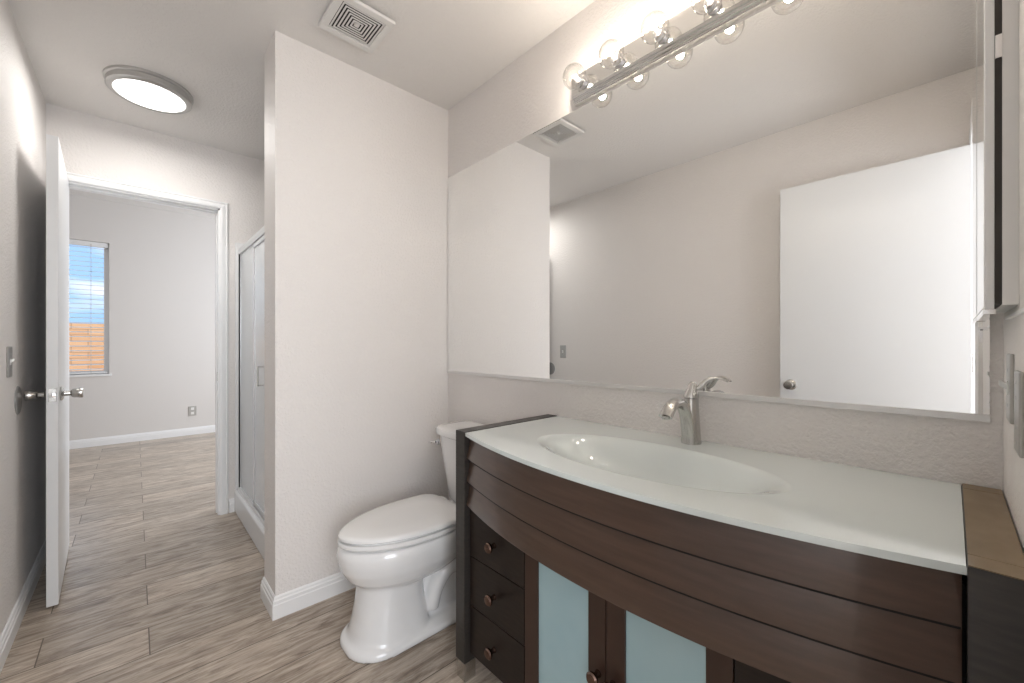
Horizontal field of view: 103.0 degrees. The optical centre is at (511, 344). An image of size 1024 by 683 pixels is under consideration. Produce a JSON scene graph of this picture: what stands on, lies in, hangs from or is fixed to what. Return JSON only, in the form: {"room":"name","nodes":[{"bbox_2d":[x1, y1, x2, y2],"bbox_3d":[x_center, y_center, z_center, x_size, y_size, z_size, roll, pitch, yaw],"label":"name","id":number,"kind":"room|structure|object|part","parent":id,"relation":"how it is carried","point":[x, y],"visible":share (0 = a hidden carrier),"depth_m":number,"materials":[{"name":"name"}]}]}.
{"room":"bathroom","nodes":[
{"label":"bathroom","id":0,"kind":"room"},
{"bbox_2d":[0,0,45,635],"bbox_3d":[-1.408,-0.084,0.911,0.120,2.440,3.630,0,0,-43],"label":"wall","id":1,"kind":"structure","parent":0,"point":[22,102],"depth_m":1.73,"materials":[{"name":"white paint"}]},
{"bbox_2d":[6,346,14,377],"bbox_3d":[-1.913,0.066,1.556,0.016,0.117,0.070,0,0,-43],"label":"light switch","id":2,"kind":"object","parent":1,"relation":"attached to","point":[9,360],"visible":1,"depth_m":1.54,"materials":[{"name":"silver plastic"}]},
{"bbox_3d":[-1.916,0.066,1.552,0.006,0.117,0.070,0,0,-43],"label":"plate","id":3,"kind":"part","parent":2,"relation":"part of","materials":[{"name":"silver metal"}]},
{"bbox_2d":[14,386,21,414],"bbox_3d":[-2.024,0.229,1.670,0.006,0.116,0.116,0,0,-43],"label":"wall plate","id":4,"kind":"object","parent":1,"relation":"attached to","point":[18,393],"visible":1,"depth_m":1.66,"materials":[{"name":"grey"}]},
{"bbox_2d":[0,538,45,673],"bbox_3d":[-1.366,1.090,0.964,0.013,0.092,3.370,0,0,-43],"label":"baseboard","id":5,"kind":"structure","parent":1,"relation":"attached to","point":[11,628],"depth_m":1.67,"materials":[{"name":"white wood"}]},
{"bbox_2d":[69,194,214,440],"bbox_3d":[-4.460,-0.247,4.820,5.200,2.766,0.140,0,0,-43],"label":"wall","id":6,"kind":"structure","parent":0,"point":[162,262],"depth_m":4.86,"materials":[{"name":"white paint"}]},
{"bbox_2d":[69,244,111,376],"bbox_3d":[-4.921,-0.396,4.356,0.915,1.505,0.115,0,0,-43],"label":"window","id":7,"kind":"structure","parent":6,"relation":"in","point":[104,254],"depth_m":4.56,"materials":[{"name":"white"}]},
{"bbox_2d":[69,239,108,373],"bbox_3d":[-4.915,-0.411,4.345,0.867,1.470,0.049,0,0,-43],"label":"window blind","id":8,"kind":"object","parent":7,"relation":"attached to","point":[71,241],"visible":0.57,"depth_m":4.51,"materials":[{"name":"white plastic"}]},
{"bbox_3d":[-4.916,0.315,4.347,0.858,0.018,0.035,0,0,-43],"label":"rail","id":9,"kind":"part","parent":8,"relation":"part of","materials":[{"name":"white plastic"}]},
{"bbox_3d":[-4.917,-1.120,4.346,0.867,0.052,0.045,0,0,-43],"label":"head rail","id":10,"kind":"part","parent":8,"relation":"part of","materials":[{"name":"white plastic"}]},
{"bbox_3d":[-4.914,0.344,4.349,0.915,0.024,0.095,0,0,-43],"label":"sill","id":11,"kind":"part","parent":7,"relation":"part of","materials":[{"name":"white wood"}]},
{"bbox_2d":[69,425,214,448],"bbox_3d":[-4.408,1.090,4.764,5.200,0.092,0.013,0,0,-43],"label":"baseboard","id":12,"kind":"structure","parent":6,"relation":"attached to","point":[83,443],"depth_m":4.78,"materials":[{"name":"white wood"}]},
{"bbox_2d":[188,406,195,415],"bbox_3d":[-4.021,0.836,5.126,0.080,0.120,0.009,0,0,-43],"label":"wall outlet","id":13,"kind":"object","parent":6,"relation":"attached to","point":[191,409],"visible":1,"depth_m":5.12,"materials":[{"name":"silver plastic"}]},
{"bbox_2d":[69,189,214,218],"bbox_3d":[-3.381,-1.670,3.654,5.400,0.080,3.317,0,0,-43],"label":"ceiling","id":14,"kind":"structure","parent":0,"point":[71,191],"depth_m":4.71,"materials":[{"name":"white paint"}]},
{"bbox_2d":[46,103,263,512],"bbox_3d":[-2.296,-0.247,2.481,5.200,2.766,0.120,0,0,-43],"label":"wall","id":15,"kind":"structure","parent":0,"point":[91,145],"depth_m":2.58,"materials":[{"name":"white paint"}]},
{"bbox_2d":[24,134,83,607],"bbox_3d":[-2.204,0.113,2.000,0.174,2.023,0.700,0,0,-43],"label":"door","id":16,"kind":"structure","parent":15,"relation":"in","point":[56,394],"depth_m":1.76,"materials":[{"name":"painted wood"},{"name":"brushed nickel"}]},
{"bbox_3d":[-2.055,0.218,1.760,0.067,0.062,0.062,0,0,-43],"label":"knob","id":17,"kind":"part","parent":16,"relation":"part of","materials":[{"name":"silver metal"}]},
{"bbox_3d":[-1.975,0.218,1.750,0.024,0.058,0.004,0,0,-43],"label":"latch plate","id":18,"kind":"part","parent":16,"relation":"part of","materials":[{"name":"silver metal"}]},
{"bbox_3d":[-1.977,0.218,1.831,0.071,0.062,0.062,0,0,-43],"label":"knob","id":19,"kind":"part","parent":16,"relation":"part of","materials":[{"name":"silver metal"}]},
{"bbox_2d":[67,172,227,514],"bbox_3d":[-2.247,0.093,2.516,0.803,2.087,0.137,0,0,-43],"label":"door frame","id":20,"kind":"structure","parent":15,"relation":"attached to","point":[79,182],"depth_m":2.72,"materials":[{"name":"white wood"}]},
{"bbox_2d":[229,498,233,512],"bbox_3d":[-1.898,1.090,2.758,0.029,0.092,0.013,0,0,-43],"label":"baseboard","id":21,"kind":"structure","parent":15,"relation":"attached to","point":[231,501],"depth_m":2.75,"materials":[{"name":"white"}]},
{"bbox_2d":[0,432,501,682],"bbox_3d":[-1.501,1.161,1.622,5.200,0.050,8.820,0,0,-43],"label":"floor","id":22,"kind":"structure","parent":0,"point":[159,586],"depth_m":1.75,"materials":[{"name":"brown wood"}]},
{"bbox_2d":[234,226,263,558],"bbox_3d":[-1.189,0.221,2.591,0.786,1.830,1.219,0,0,-43],"label":"shower stall","id":23,"kind":"object","parent":22,"relation":"on","point":[249,256],"visible":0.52,"depth_m":2.53,"materials":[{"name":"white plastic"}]},
{"bbox_3d":[-1.696,0.176,2.613,0.006,1.580,0.420,0,0,-43],"label":"fixed panel","id":24,"kind":"part","parent":23,"relation":"part of","materials":[{"name":"clear glass"}]},
{"bbox_3d":[-1.308,0.177,2.193,0.018,1.562,0.720,0,0,-43],"label":"panel frame","id":25,"kind":"part","parent":23,"relation":"part of","materials":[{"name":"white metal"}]},
{"bbox_3d":[-1.307,0.174,2.193,0.006,1.545,0.715,0,0,-43],"label":"door panel","id":26,"kind":"part","parent":23,"relation":"part of","materials":[{"name":"clear glass"}]},
{"bbox_3d":[-1.392,0.176,2.257,0.034,0.111,0.008,0,0,-43],"label":"handle","id":27,"kind":"part","parent":23,"relation":"part of","materials":[{"name":"silver metal"}]},
{"bbox_2d":[336,421,485,663],"bbox_3d":[-0.363,0.765,1.735,0.736,0.743,0.435,0,0,-43],"label":"toilet","id":28,"kind":"object","parent":22,"relation":"on","point":[399,556],"visible":0.69,"depth_m":1.53,"materials":[{"name":"white ceramic"}]},
{"bbox_3d":[-0.387,0.940,1.713,0.672,0.392,0.359,0,0,-43],"label":"bowl","id":29,"kind":"part","parent":28,"relation":"part of","materials":[{"name":"white ceramic"}]},
{"bbox_3d":[-0.447,0.736,1.657,0.502,0.033,0.356,0,0,-43],"label":"seat","id":30,"kind":"part","parent":28,"relation":"part of","materials":[{"name":"white"}]},
{"bbox_3d":[-0.450,0.709,1.654,0.490,0.022,0.350,0,0,-43],"label":"lid","id":31,"kind":"part","parent":28,"relation":"part of","materials":[{"name":"white"}]},
{"bbox_3d":[-0.178,0.587,1.906,0.205,0.313,0.405,0,0,-43],"label":"tank","id":32,"kind":"part","parent":28,"relation":"part of","materials":[{"name":"white ceramic"}]},
{"bbox_3d":[-0.185,0.411,1.900,0.225,0.036,0.435,0,0,-43],"label":"tank lid","id":33,"kind":"part","parent":28,"relation":"part of","materials":[{"name":"white ceramic"}]},
{"bbox_2d":[456,414,1023,682],"bbox_3d":[0.366,0.714,1.081,0.552,0.844,1.226,0,0,-43],"label":"vanity cabinet","id":34,"kind":"object","parent":22,"relation":"on","point":[559,579],"visible":0.97,"depth_m":0.77,"materials":[{"name":"brown wood"}]},
{"bbox_3d":[-0.067,0.631,1.268,0.032,0.033,0.033,0,0,-43],"label":"knob","id":35,"kind":"part","parent":34,"relation":"part of","materials":[{"name":"brown metal"}]},
{"bbox_3d":[-0.067,0.793,1.268,0.032,0.033,0.033,0,0,-43],"label":"knob","id":36,"kind":"part","parent":34,"relation":"part of","materials":[{"name":"brown metal"}]},
{"bbox_3d":[-0.067,0.959,1.268,0.032,0.033,0.033,0,0,-43],"label":"knob","id":37,"kind":"part","parent":34,"relation":"part of","materials":[{"name":"brown metal"}]},
{"bbox_3d":[-0.046,0.623,1.283,0.020,0.172,0.260,0,0,-43],"label":"drawer","id":38,"kind":"part","parent":34,"relation":"part of","materials":[{"name":"brown wood"}]},
{"bbox_3d":[-0.046,0.793,1.283,0.020,0.163,0.260,0,0,-43],"label":"drawer","id":39,"kind":"part","parent":34,"relation":"part of","materials":[{"name":"brown wood"}]},
{"bbox_3d":[-0.046,0.959,1.283,0.020,0.162,0.260,0,0,-43],"label":"drawer","id":40,"kind":"part","parent":34,"relation":"part of","materials":[{"name":"brown wood"}]},
{"bbox_3d":[-0.004,0.682,1.540,0.471,0.778,0.050,0,0,-43],"label":"panel","id":41,"kind":"part","parent":34,"relation":"part of","materials":[{"name":"brown wood"}]},
{"bbox_3d":[0.137,0.778,1.084,0.005,0.431,0.182,0,0,-43],"label":"glass panel","id":42,"kind":"part","parent":34,"relation":"part of","materials":[{"name":"blue glass"}]},
{"bbox_3d":[0.138,0.788,1.085,0.020,0.503,0.274,0,0,-43],"label":"door","id":43,"kind":"part","parent":34,"relation":"part of","materials":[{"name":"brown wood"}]},
{"bbox_3d":[0.198,0.801,0.981,0.032,0.033,0.033,0,0,-43],"label":"knob","id":44,"kind":"part","parent":34,"relation":"part of","materials":[{"name":"brown metal"}]},
{"bbox_3d":[0.328,0.778,0.878,0.005,0.431,0.190,0,0,-43],"label":"glass panel","id":45,"kind":"part","parent":34,"relation":"part of","materials":[{"name":"blue glass"}]},
{"bbox_3d":[0.329,0.788,0.879,0.020,0.503,0.282,0,0,-43],"label":"door","id":46,"kind":"part","parent":34,"relation":"part of","materials":[{"name":"brown wood"}]},
{"bbox_2d":[465,416,966,574],"bbox_3d":[0.363,0.342,1.081,0.558,0.094,1.120,0,0,-43],"label":"countertop","id":47,"kind":"structure","parent":34,"relation":"on","point":[918,521],"depth_m":0.85,"materials":[{"name":"white stone"}]},
{"bbox_2d":[537,434,791,494],"bbox_3d":[0.335,0.342,1.073,0.330,0.094,0.676,0,0,-43],"label":"basin","id":48,"kind":"object","parent":47,"relation":"in","point":[687,471],"depth_m":1.11,"materials":[{"name":"white ceramic"}]},
{"bbox_2d":[659,377,727,444],"bbox_3d":[0.513,0.195,1.156,0.212,0.201,0.120,0,0,-43],"label":"faucet","id":49,"kind":"object","parent":47,"relation":"on","point":[688,408],"visible":1,"depth_m":1.20,"materials":[{"name":"silver metal"}]},
{"bbox_3d":[0.472,0.223,1.161,0.158,0.142,0.039,0,0,-43],"label":"spout","id":50,"kind":"part","parent":49,"relation":"part of","materials":[{"name":"silver metal"}]},
{"bbox_3d":[0.585,0.117,1.202,0.095,0.044,0.016,0,0,25],"label":"handle","id":51,"kind":"part","parent":49,"relation":"part of","materials":[{"name":"silver metal"}]},
{"bbox_3d":[0.523,0.623,0.669,0.020,0.172,0.284,0,0,-43],"label":"drawer","id":52,"kind":"part","parent":34,"relation":"part of","materials":[{"name":"brown wood"}]},
{"bbox_3d":[0.794,0.682,0.678,0.471,0.778,0.055,0,0,-43],"label":"panel","id":53,"kind":"part","parent":34,"relation":"part of","materials":[{"name":"brown wood"}]},
{"bbox_2d":[8,0,594,160],"bbox_3d":[-0.743,-1.344,1.485,1.875,0.080,3.570,0,0,-43],"label":"ceiling","id":54,"kind":"structure","parent":0,"point":[439,52],"depth_m":1.77,"materials":[{"name":"white paint"}]},
{"bbox_2d":[103,65,193,113],"bbox_3d":[-1.835,-1.279,2.069,0.344,0.053,0.344,0,0,-43],"label":"ceiling light","id":55,"kind":"object","parent":54,"relation":"attached to","point":[144,88],"visible":1,"depth_m":2.02,"materials":[{"name":"white glass"}]},
{"bbox_2d":[112,79,185,111],"bbox_3d":[-1.835,-1.258,2.069,0.284,0.011,0.284,0,0,-43],"label":"diffuser","id":56,"kind":"object","parent":55,"relation":"attached to","point":[164,97],"depth_m":2.05,"materials":[{"name":"white plastic"}]},
{"bbox_2d":[318,0,394,53],"bbox_3d":[-0.625,-1.293,1.640,0.224,0.023,0.224,0,0,-43],"label":"ceiling vent","id":57,"kind":"object","parent":54,"relation":"in","point":[354,22],"visible":1,"depth_m":1.63,"materials":[{"name":"white"}]},
{"bbox_2d":[264,30,447,595],"bbox_3d":[-0.735,-0.084,2.051,0.854,2.440,0.192,0,0,-43],"label":"wall partition","id":58,"kind":"structure","parent":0,"point":[356,162],"depth_m":1.88,"materials":[{"name":"white paint"}]},
{"bbox_2d":[260,572,355,620],"bbox_3d":[-0.739,1.090,2.046,0.867,0.092,0.218,0,0,-43],"label":"baseboard","id":59,"kind":"structure","parent":58,"relation":"attached to","point":[284,604],"depth_m":1.77,"materials":[{"name":"white wood"}]},
{"bbox_2d":[448,0,1002,499],"bbox_3d":[-0.079,-0.084,2.059,0.120,2.440,3.510,0,0,-43],"label":"wall","id":60,"kind":"structure","parent":0,"point":[529,94],"depth_m":1.42,"materials":[{"name":"white paint"}]},
{"bbox_2d":[563,0,775,106],"bbox_3d":[0.519,-0.991,1.227,0.135,0.111,0.927,0,0,-43],"label":"vanity light","id":61,"kind":"object","parent":60,"relation":"attached to","point":[702,19],"visible":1,"depth_m":1.30,"materials":[{"name":"silver metal"}]},
{"bbox_3d":[0.226,-0.989,1.499,0.074,0.086,0.086,0,0,-43],"label":"bulb","id":62,"kind":"part","parent":61,"relation":"part of","materials":[{"name":"clear glass"}]},
{"bbox_2d":[575,74,586,87],"bbox_3d":[0.255,-0.989,1.526,0.027,0.044,0.044,0,0,-43],"label":"socket","id":63,"kind":"object","parent":61,"relation":"attached to","point":[580,80],"depth_m":1.52,"materials":[{"name":"silver metal"}]},
{"bbox_3d":[0.333,-0.989,1.383,0.074,0.086,0.086,0,0,-43],"label":"bulb","id":64,"kind":"part","parent":61,"relation":"part of","materials":[{"name":"clear glass"}]},
{"bbox_2d":[611,52,623,67],"bbox_3d":[0.363,-0.989,1.411,0.027,0.044,0.044,0,0,-43],"label":"socket","id":65,"kind":"object","parent":61,"relation":"attached to","point":[617,58],"depth_m":1.40,"materials":[{"name":"silver metal"}]},
{"bbox_3d":[0.440,-0.989,1.267,0.074,0.086,0.086,0,0,-43],"label":"bulb","id":66,"kind":"part","parent":61,"relation":"part of","materials":[{"name":"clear glass"}]},
{"bbox_2d":[653,25,667,42],"bbox_3d":[0.470,-0.989,1.295,0.027,0.044,0.044,0,0,-43],"label":"socket","id":67,"kind":"object","parent":61,"relation":"attached to","point":[660,32],"depth_m":1.29,"materials":[{"name":"silver metal"}]},
{"bbox_3d":[0.548,-0.989,1.151,0.074,0.086,0.086,0,0,-43],"label":"bulb","id":68,"kind":"part","parent":61,"relation":"part of","materials":[{"name":"clear glass"}]},
{"bbox_2d":[704,0,720,13],"bbox_3d":[0.577,-0.989,1.179,0.027,0.044,0.044,0,0,-43],"label":"socket","id":69,"kind":"object","parent":61,"relation":"attached to","point":[709,5],"depth_m":1.17,"materials":[{"name":"silver metal"}]},
{"bbox_2d":[447,0,990,421],"bbox_3d":[0.308,-0.383,1.544,0.012,1.082,1.955,0,0,-43],"label":"wall mirror","id":70,"kind":"object","parent":60,"relation":"attached to","point":[781,208],"visible":0.99,"depth_m":1.13,"materials":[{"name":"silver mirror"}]},
{"bbox_2d":[976,0,1018,320],"bbox_3d":[0.866,-0.398,0.730,0.266,0.701,0.038,0,0,-43],"label":"medicine cabinet","id":71,"kind":"object","parent":60,"relation":"attached to","point":[997,20],"visible":1,"depth_m":0.64,"materials":[{"name":"white"}]},
{"bbox_2d":[977,0,984,314],"bbox_3d":[0.854,-0.402,0.742,0.256,0.685,0.001,0,0,-43],"label":"mirror","id":72,"kind":"object","parent":71,"relation":"on","point":[980,3],"depth_m":0.71,"materials":[{"name":"silver metal"}]},
{"bbox_3d":[0.858,-0.402,0.738,0.262,0.693,0.010,0,0,-43],"label":"mirror door","id":73,"kind":"part","parent":71,"relation":"part of","materials":[{"name":"white"}]},
{"bbox_2d":[1003,0,1023,552],"bbox_3d":[0.428,-0.084,0.219,1.635,2.440,0.120,0,0,-43],"label":"wall","id":74,"kind":"structure","parent":0,"point":[1013,329],"depth_m":0.62,"materials":[{"name":"white paint"}]},
{"bbox_2d":[999,353,1014,424],"bbox_3d":[0.850,0.074,0.701,0.070,0.117,0.016,0,0,-43],"label":"light switch","id":75,"kind":"object","parent":74,"relation":"attached to","point":[1010,358],"visible":0.97,"depth_m":0.68,"materials":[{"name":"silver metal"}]},
{"bbox_3d":[0.854,0.074,0.697,0.070,0.117,0.006,0,0,-43],"label":"plate","id":76,"kind":"part","parent":75,"relation":"part of","materials":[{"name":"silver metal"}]},
{"bbox_2d":[1005,308,1023,319],"bbox_3d":[0.769,-0.048,0.619,0.370,0.006,0.005,0,0,-43],"label":"wall ledge","id":77,"kind":"object","parent":74,"relation":"attached to","point":[1021,311],"visible":1,"depth_m":0.63,"materials":[{"name":"white paint"}]},
{"bbox_2d":[1014,370,1023,457],"bbox_3d":[0.754,0.101,0.606,0.070,0.124,0.008,0,0,-43],"label":"wall plate","id":78,"kind":"object","parent":74,"relation":"attached to","point":[1018,375],"visible":1,"depth_m":0.58,"materials":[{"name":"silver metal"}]}
]}

